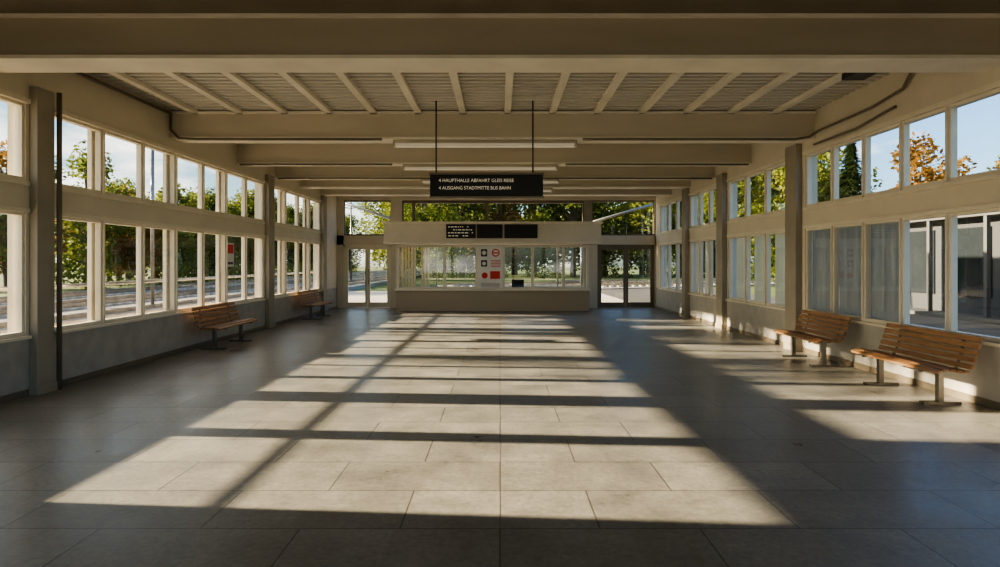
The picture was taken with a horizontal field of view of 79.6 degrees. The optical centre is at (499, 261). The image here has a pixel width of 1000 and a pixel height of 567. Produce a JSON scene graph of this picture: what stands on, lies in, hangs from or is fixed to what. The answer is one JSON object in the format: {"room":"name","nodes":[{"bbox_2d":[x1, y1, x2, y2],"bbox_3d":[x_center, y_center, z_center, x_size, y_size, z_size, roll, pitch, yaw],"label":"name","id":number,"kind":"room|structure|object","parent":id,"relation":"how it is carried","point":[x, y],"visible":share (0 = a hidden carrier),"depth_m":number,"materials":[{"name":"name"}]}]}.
{"room":"railway station","nodes":[
{"label":"railway station","id":0,"kind":"room"},
{"bbox_2d":[28,86,56,395],"bbox_3d":[-5.590,-0.255,7.340,0.120,3.710,0.320,0,0,0],"label":"wall column","id":1,"kind":"structure","parent":0,"point":[42,380],"depth_m":7.28,"materials":[{"name":"paint"}]},
{"bbox_2d":[56,92,61,389],"bbox_3d":[-5.530,-0.260,7.530,0.055,3.720,0.055,0,0,23],"label":"drain pipe","id":2,"kind":"object","parent":1,"relation":"attached to","point":[58,95],"visible":1,"depth_m":7.51,"materials":[{"name":"metal"}]},
{"bbox_2d":[0,73,336,395],"bbox_3d":[-5.760,-0.520,8.400,0.220,4.240,24.800,0,0,0],"label":"wall","id":3,"kind":"structure","parent":0,"point":[89,350],"depth_m":9.15,"materials":[{"name":"paint"}]},
{"bbox_2d":[0,210,23,339],"bbox_3d":[-5.696,0.145,5.650,0.108,1.470,3.000,0,0,0],"label":"window","id":4,"kind":"structure","parent":3,"relation":"in","point":[19,216],"depth_m":7.11,"materials":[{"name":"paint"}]},
{"bbox_2d":[0,96,23,180],"bbox_3d":[-5.710,-1.425,6.575,0.080,0.930,1.150,0,0,0],"label":"window","id":5,"kind":"structure","parent":3,"relation":"in","point":[19,107],"depth_m":7.11,"materials":[{"name":"metal"}]},
{"bbox_2d":[55,216,262,330],"bbox_3d":[-5.696,0.145,10.975,0.108,1.470,6.750,0,0,0],"label":"window","id":6,"kind":"structure","parent":3,"relation":"in","point":[99,225],"depth_m":10.45,"materials":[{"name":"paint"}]},
{"bbox_2d":[55,114,262,220],"bbox_3d":[-5.696,-1.425,10.975,0.108,0.930,6.750,0,0,0],"label":"window","id":7,"kind":"structure","parent":3,"relation":"in","point":[100,134],"depth_m":10.29,"materials":[{"name":"metal"}]},
{"bbox_2d":[0,88,321,343],"bbox_3d":[-5.625,-0.517,11.500,0.050,2.865,14.760,0,0,0],"label":"trim","id":8,"kind":"structure","parent":3,"relation":"attached to","point":[3,92],"depth_m":9.30,"materials":[{"name":"concrete"}]},
{"bbox_2d":[0,306,336,403],"bbox_3d":[-5.643,1.560,8.390,0.015,0.080,24.780,0,0,0],"label":"baseboard","id":9,"kind":"structure","parent":3,"relation":"attached to","point":[13,396],"depth_m":9.38,"materials":[{"name":"paint"}]},
{"bbox_2d":[275,239,319,296],"bbox_3d":[-5.696,0.145,16.850,0.108,1.470,4.000,0,0,0],"label":"window","id":10,"kind":"structure","parent":3,"relation":"in","point":[284,242],"depth_m":16.80,"materials":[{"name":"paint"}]},
{"bbox_2d":[275,187,319,230],"bbox_3d":[-5.696,-1.425,16.850,0.108,0.930,4.000,0,0,0],"label":"window","id":11,"kind":"structure","parent":3,"relation":"in","point":[284,192],"depth_m":16.80,"materials":[{"name":"metal"}]},
{"bbox_2d":[265,174,275,328],"bbox_3d":[-5.590,-0.255,14.600,0.120,3.710,0.400,0,0,0],"label":"wall column","id":12,"kind":"structure","parent":0,"point":[270,322],"depth_m":14.45,"materials":[{"name":"paint"}]},
{"bbox_2d":[321,195,327,312],"bbox_3d":[-5.590,-0.255,19.075,0.120,3.710,0.390,0,0,0],"label":"wall column","id":13,"kind":"structure","parent":0,"point":[323,197],"depth_m":18.97,"materials":[{"name":"paint"}]},
{"bbox_2d":[337,196,655,307],"bbox_3d":[-0.125,-0.520,20.910,11.050,4.240,0.220,0,0,0],"label":"wall","id":14,"kind":"structure","parent":0,"point":[396,201],"depth_m":20.80,"materials":[{"name":"beige paint"}]},
{"bbox_2d":[346,247,367,307],"bbox_3d":[-4.982,0.530,20.830,0.755,2.120,0.120,0,0,0],"label":"door leaf","id":15,"kind":"structure","parent":14,"relation":"in","point":[348,304],"depth_m":20.84,"materials":[{"name":"metal"}]},
{"bbox_2d":[344,245,390,307],"bbox_3d":[-4.600,0.500,20.870,1.640,2.200,0.100,0,0,0],"label":"door frame","id":16,"kind":"structure","parent":14,"relation":"attached to","point":[345,246],"depth_m":20.82,"materials":[{"name":"metal"}]},
{"bbox_2d":[368,247,388,307],"bbox_3d":[-4.218,0.530,20.830,0.755,2.120,0.120,0,0,0],"label":"door leaf","id":17,"kind":"structure","parent":14,"relation":"in","point":[370,304],"depth_m":20.84,"materials":[{"name":"metal"}]},
{"bbox_2d":[402,200,583,220],"bbox_3d":[-0.240,-1.530,20.890,6.320,1.220,0.080,0,0,0],"label":"window","id":18,"kind":"structure","parent":14,"relation":"in","point":[413,202],"depth_m":20.85,"materials":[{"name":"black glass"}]},
{"bbox_2d":[404,247,583,286],"bbox_3d":[-0.240,0.150,20.890,6.320,1.500,0.080,0,0,0],"label":"window","id":19,"kind":"structure","parent":14,"relation":"in","point":[436,247],"depth_m":20.85,"materials":[{"name":"metal"}]},
{"bbox_2d":[599,247,625,307],"bbox_3d":[3.902,0.530,20.830,0.925,2.120,0.120,0,0,0],"label":"door leaf","id":20,"kind":"structure","parent":14,"relation":"in","point":[601,304],"depth_m":20.84,"materials":[{"name":"black metal"}]},
{"bbox_2d":[592,200,653,234],"bbox_3d":[4.280,-1.530,20.890,2.160,1.220,0.080,0,0,0],"label":"window","id":21,"kind":"structure","parent":14,"relation":"in","point":[592,200],"depth_m":20.85,"materials":[{"name":"black metal"}]},
{"bbox_2d":[597,245,653,307],"bbox_3d":[4.370,0.500,20.870,1.980,2.200,0.100,0,0,0],"label":"door frame","id":22,"kind":"structure","parent":14,"relation":"attached to","point":[598,246],"depth_m":20.82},
{"bbox_2d":[626,247,652,307],"bbox_3d":[4.838,0.530,20.830,0.925,2.120,0.120,0,0,0],"label":"door leaf","id":23,"kind":"structure","parent":14,"relation":"in","point":[628,304],"depth_m":20.84,"materials":[{"name":"black metal"}]},
{"bbox_2d":[0,308,999,566],"bbox_3d":[-0.125,1.675,8.400,11.490,0.150,25.240,0,0,0],"label":"floor","id":24,"kind":"structure","parent":0,"point":[349,437],"depth_m":5.04,"materials":[{"name":"tile"}]},
{"bbox_2d":[191,302,257,349],"bbox_3d":[-5.262,1.210,11.550,0.530,0.780,1.700,0,0,0],"label":"slatted bench","id":25,"kind":"object","parent":24,"relation":"on","point":[214,328],"visible":1,"depth_m":11.35,"materials":[{"name":"brown wood"}]},
{"bbox_2d":[297,289,333,319],"bbox_3d":[-5.262,1.210,17.200,0.530,0.780,1.800,0,0,0],"label":"slatted bench","id":26,"kind":"object","parent":24,"relation":"on","point":[318,303],"visible":1,"depth_m":17.03,"materials":[{"name":"brown wood"}]},
{"bbox_2d":[383,221,602,310],"bbox_3d":[-0.235,0.150,19.984,7.050,2.900,1.592,0,0,0],"label":"kiosk","id":27,"kind":"object","parent":24,"relation":"on","point":[489,239],"visible":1,"depth_m":19.60,"materials":[{"name":"paint"}]},
{"bbox_2d":[477,245,502,287],"bbox_3d":[-0.320,0.160,19.607,0.840,1.400,0.027,0,0,0],"label":"poster","id":28,"kind":"object","parent":27,"relation":"attached to","point":[489,257],"depth_m":19.60,"materials":[{"name":"paper"}]},
{"bbox_2d":[396,291,588,310],"bbox_3d":[-0.240,1.270,20.190,6.320,0.660,1.180,0,0,0],"label":"counter","id":29,"kind":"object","parent":27,"relation":"on","point":[405,300],"depth_m":19.60,"materials":[{"name":"paint"}]},
{"bbox_2d":[773,309,850,366],"bbox_3d":[4.992,1.210,9.675,0.530,0.780,1.450,0,0,0],"label":"slatted bench","id":30,"kind":"object","parent":24,"relation":"on","point":[810,338],"visible":1,"depth_m":9.52,"materials":[{"name":"brown wood"}]},
{"bbox_2d":[851,323,983,404],"bbox_3d":[4.992,1.210,7.300,0.530,0.780,1.600,0,0,0],"label":"slatted bench","id":31,"kind":"object","parent":24,"relation":"on","point":[938,370],"visible":1,"depth_m":7.11,"materials":[{"name":"brown wood"}]},
{"bbox_2d":[0,0,999,110],"bbox_3d":[-0.125,-2.735,8.400,11.490,0.330,25.240,0,0,0],"label":"ceiling","id":32,"kind":"structure","parent":0,"point":[480,91],"depth_m":8.50,"materials":[{"name":"metal"}]},
{"bbox_2d":[75,73,172,114],"bbox_3d":[-5.590,-2.510,8.450,0.050,0.070,3.500,0,0,0],"label":"conduit pipe","id":33,"kind":"object","parent":32,"relation":"attached to","point":[80,74],"visible":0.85,"depth_m":8.85,"materials":[{"name":"metal"}]},
{"bbox_2d":[169,115,381,140],"bbox_3d":[-3.811,-2.279,10.185,3.622,0.442,0.074,0,0,0],"label":"conduit pipe","id":34,"kind":"object","parent":32,"relation":"attached to","point":[170,116],"visible":1,"depth_m":10.15,"materials":[{"name":"metal"}]},
{"bbox_2d":[108,73,841,143],"bbox_3d":[-0.252,-2.570,13.720,10.055,0.060,14.120,0,0,0],"label":"ceiling joists","id":35,"kind":"object","parent":32,"relation":"attached to","point":[344,77],"depth_m":8.99,"materials":[{"name":"paint"}]},
{"bbox_2d":[403,165,557,170],"bbox_3d":[-0.425,-2.053,13.050,3.350,0.105,0.180,0,0,0],"label":"lamp","id":36,"kind":"object","parent":32,"relation":"attached to","point":[405,167],"visible":1,"depth_m":12.97,"materials":[{"name":"beige"}]},
{"bbox_2d":[393,140,576,147],"bbox_3d":[-0.260,-2.053,10.450,3.180,0.105,0.180,0,0,0],"label":"lamp","id":37,"kind":"object","parent":32,"relation":"attached to","point":[396,143],"visible":1,"depth_m":10.37,"materials":[{"name":"beige"}]},
{"bbox_2d":[429,101,543,198],"bbox_3d":[-0.215,-1.812,9.680,1.840,1.575,0.190,0,0,0],"label":"sign","id":38,"kind":"object","parent":32,"relation":"hanging from","point":[443,185],"visible":1,"depth_m":9.60,"materials":[{"name":"metal"}]},
{"bbox_2d":[169,111,815,142],"bbox_3d":[-0.125,-2.350,10.453,11.050,0.480,0.405,0,0,0],"label":"ceiling beam","id":39,"kind":"structure","parent":32,"relation":"attached to","point":[389,126],"depth_m":10.30,"materials":[{"name":"paint"}]},
{"bbox_2d":[236,143,751,165],"bbox_3d":[-0.125,-2.350,13.042,11.050,0.480,0.385,0,0,0],"label":"ceiling beam","id":40,"kind":"structure","parent":32,"relation":"attached to","point":[247,153],"depth_m":12.90,"materials":[{"name":"paint"}]},
{"bbox_2d":[275,166,714,179],"bbox_3d":[-0.125,-2.350,15.243,11.050,0.480,0.385,0,0,0],"label":"ceiling beam","id":41,"kind":"structure","parent":32,"relation":"attached to","point":[280,171],"depth_m":15.10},
{"bbox_2d":[278,178,711,178],"bbox_3d":[-0.125,-2.090,15.000,10.850,0.040,0.040,0,0,0],"label":"conduit pipe","id":42,"kind":"object","parent":32,"relation":"attached to","point":[278,178],"visible":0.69,"depth_m":14.98,"materials":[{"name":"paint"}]},
{"bbox_2d":[300,180,690,188],"bbox_3d":[-0.125,-2.350,17.143,11.050,0.480,0.385,0,0,0],"label":"ceiling beam","id":43,"kind":"structure","parent":32,"relation":"attached to","point":[305,184],"depth_m":17.00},
{"bbox_2d":[320,189,671,195],"bbox_3d":[-0.125,-2.350,19.043,11.050,0.480,0.385,0,0,0],"label":"ceiling beam","id":44,"kind":"structure","parent":32,"relation":"attached to","point":[327,192],"depth_m":18.90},
{"bbox_2d":[0,13,999,72],"bbox_3d":[-0.125,-2.350,6.443,11.050,0.480,0.485,0,0,0],"label":"ceiling beam","id":45,"kind":"structure","parent":32,"relation":"attached to","point":[29,42],"depth_m":6.25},
{"bbox_2d":[566,164,748,164],"bbox_3d":[3.350,-2.080,12.800,3.900,0.040,0.040,0,0,0],"label":"conduit pipe","id":46,"kind":"object","parent":32,"relation":"attached to","point":[566,164],"visible":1,"depth_m":12.78,"materials":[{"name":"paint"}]},
{"bbox_2d":[582,73,912,140],"bbox_3d":[3.381,-2.290,8.893,3.962,0.463,2.597,0,0,0],"label":"conduit pipe","id":47,"kind":"object","parent":32,"relation":"attached to","point":[909,74],"visible":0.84,"depth_m":10.15,"materials":[{"name":"metal"}]},
{"bbox_2d":[813,105,896,144],"bbox_3d":[5.340,-2.050,9.149,0.040,0.140,2.102,0,0,0],"label":"conduit pipe","id":48,"kind":"object","parent":32,"relation":"attached to","point":[894,106],"visible":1,"depth_m":8.90,"materials":[{"name":"metal"}]},
{"bbox_2d":[842,73,876,79],"bbox_3d":[4.700,-2.465,7.800,0.300,0.090,0.400,0,0,0],"label":"air vent","id":49,"kind":"object","parent":32,"relation":"attached to","point":[845,76],"visible":0.49,"depth_m":7.83,"materials":[{"name":"metal"}]},
{"bbox_2d":[681,188,689,317],"bbox_3d":[5.330,-0.255,17.270,0.140,3.710,0.380,0,0,0],"label":"wall column","id":50,"kind":"structure","parent":0,"point":[685,198],"depth_m":17.10,"materials":[{"name":"paint"}]},
{"bbox_2d":[715,173,726,328],"bbox_3d":[5.330,-0.255,14.465,0.140,3.710,0.430,0,0,0],"label":"wall column","id":51,"kind":"structure","parent":0,"point":[721,184],"depth_m":14.30,"materials":[{"name":"paint"}]},
{"bbox_2d":[783,144,802,351],"bbox_3d":[5.330,-0.255,10.920,0.140,3.710,0.440,0,0,0],"label":"wall column","id":52,"kind":"structure","parent":0,"point":[793,154],"depth_m":10.79,"materials":[{"name":"paint"}]},
{"bbox_2d":[656,67,999,402],"bbox_3d":[5.510,-0.520,8.400,0.220,4.240,24.800,0,0,0],"label":"wall","id":53,"kind":"structure","parent":0,"point":[922,90],"depth_m":9.14,"materials":[{"name":"paint"}]},
{"bbox_2d":[661,242,681,290],"bbox_3d":[5.446,0.145,18.850,0.108,1.470,2.700,0,0,0],"label":"window","id":54,"kind":"structure","parent":53,"relation":"in","point":[677,288],"depth_m":19.25,"materials":[{"name":"metal"}]},
{"bbox_2d":[661,199,681,232],"bbox_3d":[5.446,-1.425,18.850,0.108,0.930,2.700,0,0,0],"label":"window","id":55,"kind":"structure","parent":53,"relation":"in","point":[677,202],"depth_m":19.25,"materials":[{"name":"metal"}]},
{"bbox_2d":[691,239,715,296],"bbox_3d":[5.446,0.145,15.900,0.108,1.470,2.300,0,0,0],"label":"window","id":56,"kind":"structure","parent":53,"relation":"in","point":[710,241],"depth_m":16.23,"materials":[{"name":"metal"}]},
{"bbox_2d":[691,187,715,227],"bbox_3d":[5.446,-1.425,15.900,0.108,0.930,2.300,0,0,0],"label":"window","id":57,"kind":"structure","parent":53,"relation":"in","point":[710,191],"depth_m":16.23,"materials":[{"name":"metal"}]},
{"bbox_2d":[729,231,784,307],"bbox_3d":[5.446,0.145,12.725,0.108,1.470,2.950,0,0,0],"label":"window","id":58,"kind":"structure","parent":53,"relation":"in","point":[767,236],"depth_m":13.17,"materials":[{"name":"metal"}]},
{"bbox_2d":[737,237,744,298],"bbox_3d":[5.520,0.145,13.625,0.005,1.430,0.757,0,0,0],"label":"blind","id":59,"kind":"object","parent":58,"relation":"attached to","point":[740,241],"visible":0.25,"depth_m":13.71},
{"bbox_2d":[754,235,763,301],"bbox_3d":[5.520,0.145,12.642,0.005,1.430,0.757,0,0,0],"label":"blind","id":60,"kind":"object","parent":58,"relation":"attached to","point":[758,240],"visible":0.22,"depth_m":12.76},
{"bbox_2d":[775,233,784,304],"bbox_3d":[5.520,0.145,11.658,0.005,1.430,0.757,0,0,0],"label":"blind","id":61,"kind":"object","parent":58,"relation":"attached to","point":[779,238],"visible":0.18,"depth_m":11.80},
{"bbox_2d":[729,163,784,220],"bbox_3d":[5.446,-1.425,12.725,0.108,0.930,2.950,0,0,0],"label":"window","id":62,"kind":"structure","parent":53,"relation":"in","point":[767,172],"depth_m":13.01,"materials":[{"name":"metal"}]},
{"bbox_2d":[655,306,999,409],"bbox_3d":[5.393,1.560,8.390,0.015,0.080,24.780,0,0,0],"label":"baseboard","id":63,"kind":"structure","parent":53,"relation":"attached to","point":[961,395],"depth_m":8.40,"materials":[{"name":"paint"}]},
{"bbox_2d":[659,80,999,346],"bbox_3d":[5.375,-0.517,12.050,0.050,2.865,16.360,0,0,0],"label":"trim","id":64,"kind":"structure","parent":53,"relation":"attached to","point":[994,85],"depth_m":8.49,"materials":[{"name":"concrete"}]},
{"bbox_2d":[806,208,999,342],"bbox_3d":[5.446,0.145,7.260,0.108,1.470,6.720,0,0,0],"label":"window","id":65,"kind":"structure","parent":53,"relation":"in","point":[951,219],"depth_m":8.09,"materials":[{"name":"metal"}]},
{"bbox_2d":[813,229,829,311],"bbox_3d":[5.520,0.145,10.200,0.005,1.430,0.800,0,0,0],"label":"curtain","id":66,"kind":"object","parent":65,"relation":"attached to","point":[821,238],"visible":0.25,"depth_m":10.30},
{"bbox_2d":[839,226,860,315],"bbox_3d":[5.520,0.145,9.360,0.005,1.430,0.800,0,0,0],"label":"curtain","id":67,"kind":"object","parent":65,"relation":"attached to","point":[849,237],"visible":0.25,"depth_m":9.45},
{"bbox_2d":[871,222,898,321],"bbox_3d":[5.520,0.145,8.520,0.005,1.430,0.800,0,0,0],"label":"curtain","id":68,"kind":"object","parent":65,"relation":"attached to","point":[884,236],"visible":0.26,"depth_m":8.59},
{"bbox_2d":[806,88,999,206],"bbox_3d":[5.446,-1.425,7.260,0.108,0.930,6.720,0,0,0],"label":"window","id":69,"kind":"structure","parent":53,"relation":"in","point":[951,111],"depth_m":8.08,"materials":[{"name":"paint"}]},
{"label":"outside","id":70,"kind":"structure","parent":0,"visible":0},
{"bbox_2d":[0,267,774,296],"bbox_3d":[0.000,1.930,80.000,320.000,0.300,280.000,0,0,0],"label":"lawn","id":71,"kind":"structure","parent":70,"point":[451,279],"depth_m":61.02,"materials":[{"name":"green plant"}]},
{"bbox_2d":[0,214,6,271],"bbox_3d":[-32.102,-3.514,36.297,7.120,10.708,7.388,0,0,-1],"label":"broadleaf tree","id":72,"kind":"object","parent":71,"relation":"on","point":[3,217],"visible":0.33,"depth_m":36.33,"materials":[{"name":"green plant"}]},
{"bbox_2d":[0,139,72,286],"bbox_3d":[-32.089,-3.205,39.243,5.600,10.092,6.872,0,0,34],"label":"autumn tree","id":73,"kind":"object","parent":71,"relation":"on","point":[3,154],"visible":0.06,"depth_m":39.05,"materials":[{"name":"green plant"}]},
{"bbox_2d":[55,140,135,277],"bbox_3d":[-29.837,-3.342,42.880,7.163,10.362,6.903,0,0,-34],"label":"broadleaf tree","id":74,"kind":"object","parent":71,"relation":"on","point":[79,235],"visible":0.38,"depth_m":42.25,"materials":[{"name":"green plant"}]},
{"bbox_2d":[105,185,162,284],"bbox_3d":[-28.341,-2.073,46.032,5.555,7.823,4.526,0,0,44],"label":"broadleaf tree","id":75,"kind":"object","parent":71,"relation":"on","point":[126,251],"visible":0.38,"depth_m":45.10,"materials":[{"name":"green plant"}]},
{"bbox_2d":[145,183,207,277],"bbox_3d":[-28.786,-2.571,52.371,5.638,8.823,6.202,0,0,-17],"label":"broadleaf tree","id":76,"kind":"object","parent":71,"relation":"on","point":[184,246],"visible":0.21,"depth_m":51.79,"materials":[{"name":"green plant"}]},
{"bbox_2d":[154,186,231,280],"bbox_3d":[-28.572,-2.652,55.289,6.151,8.980,5.928,0,0,32],"label":"broadleaf tree","id":77,"kind":"object","parent":71,"relation":"on","point":[194,195],"visible":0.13,"depth_m":55.95,"materials":[{"name":"green plant"}]},
{"bbox_2d":[55,254,358,291],"bbox_3d":[-26.785,1.060,71.727,3.410,3.103,74.390,0,0,0],"label":"hedge","id":78,"kind":"object","parent":71,"relation":"on","point":[183,271],"visible":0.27,"depth_m":48.62,"materials":[{"name":"green plant"}]},
{"bbox_2d":[184,191,235,279],"bbox_3d":[-28.827,-2.631,59.198,6.141,8.943,5.583,0,0,-16],"label":"broadleaf tree","id":79,"kind":"object","parent":71,"relation":"on","point":[213,207],"visible":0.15,"depth_m":58.67,"materials":[{"name":"green plant"}]},
{"bbox_2d":[205,187,247,271],"bbox_3d":[-28.581,-3.009,62.388,6.436,9.696,6.678,0,0,29],"label":"broadleaf tree","id":80,"kind":"object","parent":71,"relation":"on","point":[237,240],"visible":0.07,"depth_m":61.79,"materials":[{"name":"green plant"}]},
{"bbox_2d":[0,268,454,333],"bbox_3d":[-17.100,1.640,65.000,15.000,0.280,170.000,0,0,0],"label":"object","id":81,"kind":"object","parent":71,"relation":"on","point":[119,302],"visible":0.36,"depth_m":27.70,"materials":[{"name":"metal"}]},
{"bbox_2d":[151,150,153,303],"bbox_3d":[-13.900,-2.100,24.000,4.411,7.600,0.140,0,0,0],"label":"mast","id":82,"kind":"object","parent":81,"relation":"on","point":[152,151],"visible":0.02,"depth_m":23.95,"materials":[{"name":"metal"}]},
{"bbox_2d":[228,198,253,264],"bbox_3d":[-30.886,-2.763,68.835,5.961,9.200,6.332,0,0,-15],"label":"broadleaf tree","id":83,"kind":"object","parent":71,"relation":"on","point":[234,208],"visible":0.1,"depth_m":68.90,"materials":[{"name":"green plant"}]},
{"bbox_2d":[235,199,254,271],"bbox_3d":[-30.343,-2.879,72.152,5.769,9.441,6.345,0,0,-28],"label":"broadleaf tree","id":84,"kind":"object","parent":71,"relation":"on","point":[250,206],"visible":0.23,"depth_m":71.28,"materials":[{"name":"green plant"}]},
{"bbox_2d":[275,218,310,271],"bbox_3d":[-30.380,-2.283,85.497,5.054,8.246,6.023,0,0,43],"label":"broadleaf tree","id":85,"kind":"object","parent":71,"relation":"on","point":[290,252],"visible":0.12,"depth_m":85.37,"materials":[{"name":"green plant"}]},
{"bbox_2d":[345,214,364,270],"bbox_3d":[-29.613,-3.906,118.693,8.386,11.489,8.136,0,0,-15],"label":"broadleaf tree","id":86,"kind":"object","parent":71,"relation":"on","point":[347,218],"visible":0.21,"depth_m":118.67,"materials":[{"name":"green plant"}]},
{"bbox_2d":[355,202,389,262],"bbox_3d":[-26.811,-10.291,150.826,18.465,24.286,17.559,0,0,-24],"label":"broadleaf tree","id":87,"kind":"object","parent":71,"relation":"on","point":[375,226],"visible":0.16,"depth_m":148.52,"materials":[{"name":"green plant"}]},
{"bbox_2d":[368,202,433,276],"bbox_3d":[-7.147,-2.111,46.081,5.325,7.896,5.525,0,0,18],"label":"broadleaf tree","id":88,"kind":"object","parent":71,"relation":"on","point":[418,257],"visible":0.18,"depth_m":45.34,"materials":[{"name":"green plant"}]},
{"bbox_2d":[389,204,459,278],"bbox_3d":[-6.927,-3.232,51.715,6.794,10.139,6.396,0,0,9],"label":"broadleaf tree","id":89,"kind":"object","parent":71,"relation":"on","point":[425,213],"visible":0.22,"depth_m":51.63,"materials":[{"name":"green plant"}]},
{"bbox_2d":[390,202,469,276],"bbox_3d":[-7.674,-4.212,58.836,7.866,12.101,7.406,0,0,31],"label":"broadleaf tree","id":90,"kind":"object","parent":71,"relation":"on","point":[455,217],"visible":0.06,"depth_m":58.70,"materials":[{"name":"green plant"}]},
{"bbox_2d":[407,204,469,277],"bbox_3d":[-7.695,-3.824,65.724,8.653,11.329,8.978,0,0,6],"label":"broadleaf tree","id":91,"kind":"object","parent":71,"relation":"on","point":[456,248],"visible":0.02,"depth_m":65.94,"materials":[{"name":"green plant"}]},
{"bbox_2d":[438,204,507,276],"bbox_3d":[-4.450,-5.943,72.461,11.784,15.568,12.147,0,0,41],"label":"broadleaf tree","id":92,"kind":"object","parent":71,"relation":"on","point":[472,209],"visible":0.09,"depth_m":70.81,"materials":[{"name":"green plant"}]},
{"bbox_2d":[466,204,530,269],"bbox_3d":[-0.251,-4.310,71.830,9.298,12.306,7.582,0,0,5],"label":"broadleaf tree","id":93,"kind":"object","parent":71,"relation":"on","point":[511,252],"visible":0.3,"depth_m":71.28,"materials":[{"name":"green plant"}]},
{"bbox_2d":[509,204,560,276],"bbox_3d":[4.200,-4.389,73.258,9.068,12.468,8.243,0,0,37],"label":"broadleaf tree","id":94,"kind":"object","parent":71,"relation":"on","point":[540,253],"visible":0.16,"depth_m":71.94,"materials":[{"name":"green plant"}]},
{"bbox_2d":[523,206,578,274],"bbox_3d":[8.031,-5.945,84.651,9.794,15.588,11.672,0,0,9],"label":"broadleaf tree","id":95,"kind":"object","parent":71,"relation":"on","point":[567,253],"visible":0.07,"depth_m":83.58,"materials":[{"name":"green plant"}]},
{"bbox_2d":[526,202,628,276],"bbox_3d":[8.263,-6.482,70.097,11.820,16.647,11.127,0,0,-13],"label":"broadleaf tree","id":96,"kind":"object","parent":71,"relation":"on","point":[573,208],"visible":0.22,"depth_m":69.34,"materials":[{"name":"green plant"}]},
{"bbox_2d":[440,257,751,277],"bbox_3d":[19.276,1.004,67.055,53.790,3.304,4.016,0,0,0],"label":"hedge","id":97,"kind":"object","parent":71,"relation":"on","point":[554,268],"visible":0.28,"depth_m":66.75,"materials":[{"name":"green plant"}]},
{"bbox_2d":[562,202,643,275],"bbox_3d":[12.618,-5.285,73.523,10.153,14.256,10.678,0,0,-34],"label":"broadleaf tree","id":98,"kind":"object","parent":71,"relation":"on","point":[603,255],"visible":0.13,"depth_m":72.70,"materials":[{"name":"green plant"}]},
{"bbox_2d":[438,277,774,289],"bbox_3d":[26.840,1.630,54.676,66.001,0.280,10.000,0,0,-28],"label":"railway track","id":99,"kind":"object","parent":71,"relation":"on","point":[605,284],"visible":0.12,"depth_m":42.62,"materials":[{"name":"metal"}]},
{"bbox_2d":[604,202,681,276],"bbox_3d":[16.500,-6.178,70.318,10.882,16.045,11.291,0,0,44],"label":"broadleaf tree","id":100,"kind":"object","parent":71,"relation":"on","point":[646,214],"visible":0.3,"depth_m":68.98,"materials":[{"name":"green plant"}]},
{"bbox_2d":[667,192,743,274],"bbox_3d":[21.687,-6.977,70.483,11.736,17.639,11.048,0,0,-31],"label":"broadleaf tree","id":101,"kind":"object","parent":71,"relation":"on","point":[673,216],"visible":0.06,"depth_m":69.23,"materials":[{"name":"green plant"}]},
{"bbox_2d":[680,175,782,281],"bbox_3d":[16.554,-3.768,43.905,7.151,11.212,6.732,0,0,38],"label":"broadleaf tree","id":102,"kind":"object","parent":71,"relation":"on","point":[739,192],"visible":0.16,"depth_m":42.80,"materials":[{"name":"green plant"}]},
{"bbox_2d":[737,162,829,281],"bbox_3d":[20.012,-3.248,42.433,6.794,10.170,6.396,0,0,-38],"label":"broadleaf tree","id":103,"kind":"object","parent":71,"relation":"on","point":[779,173],"visible":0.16,"depth_m":41.73,"materials":[{"name":"green plant"}]},
{"bbox_2d":[818,177,846,201],"bbox_3d":[39.235,-4.180,71.955,7.689,12.049,8.458,0,0,-5],"label":"broadleaf tree","id":104,"kind":"object","parent":71,"relation":"on","point":[826,193],"visible":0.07,"depth_m":71.03,"materials":[{"name":"green plant"}]},
{"bbox_2d":[839,143,860,198],"bbox_3d":[23.370,-3.207,40.031,5.963,10.412,5.701,0,0,-42],"label":"conifer tree","id":105,"kind":"object","parent":71,"relation":"on","point":[851,183],"visible":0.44,"depth_m":39.82,"materials":[{"name":"green plant"}]},
{"bbox_2d":[818,143,882,192],"bbox_3d":[44.329,-9.128,83.850,15.664,21.947,15.196,0,0,-34],"label":"broadleaf tree","id":106,"kind":"object","parent":71,"relation":"on","point":[824,157],"visible":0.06,"depth_m":79.40,"materials":[{"name":"green plant"}]},
{"bbox_2d":[888,131,944,189],"bbox_3d":[22.903,-2.683,32.866,6.270,9.046,5.109,0,0,-21],"label":"autumn tree","id":107,"kind":"object","parent":71,"relation":"on","point":[926,172],"visible":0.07,"depth_m":32.09,"materials":[{"name":"orange plant"}]},
{"bbox_2d":[921,155,977,182],"bbox_3d":[25.998,-2.206,34.339,5.956,8.090,4.853,0,0,17],"label":"autumn tree","id":108,"kind":"object","parent":71,"relation":"on","point":[960,171],"visible":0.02,"depth_m":33.96,"materials":[{"name":"orange plant"}]},
{"bbox_2d":[910,212,999,324],"bbox_3d":[16.650,-0.060,17.500,5.100,3.680,23.600,0,0,0],"label":"annex building","id":109,"kind":"structure","parent":71,"relation":"on","point":[978,234],"depth_m":19.50,"materials":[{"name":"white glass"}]},
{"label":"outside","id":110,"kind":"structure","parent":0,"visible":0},
{"bbox_2d":[348,280,999,336],"bbox_3d":[2.350,1.755,18.000,23.100,0.050,84.000,0,0,0],"label":"path","id":111,"kind":"structure","parent":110,"point":[641,294],"depth_m":27.12,"materials":[{"name":"concrete"}]},
{"bbox_2d":[0,271,312,291],"bbox_3d":[-6.200,1.021,12.000,0.056,1.418,16.040,0,0,0],"label":"guard rail","id":112,"kind":"object","parent":111,"relation":"on","point":[2,289],"visible":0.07,"depth_m":10.14,"materials":[{"name":"metal"}]},
{"bbox_2d":[345,202,652,285],"bbox_3d":[-0.100,-0.329,22.800,12.300,4.137,0.100,0,0,0],"label":"platform canopy","id":113,"kind":"object","parent":111,"relation":"on","point":[346,203],"visible":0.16,"depth_m":22.76,"materials":[{"name":"metal"}]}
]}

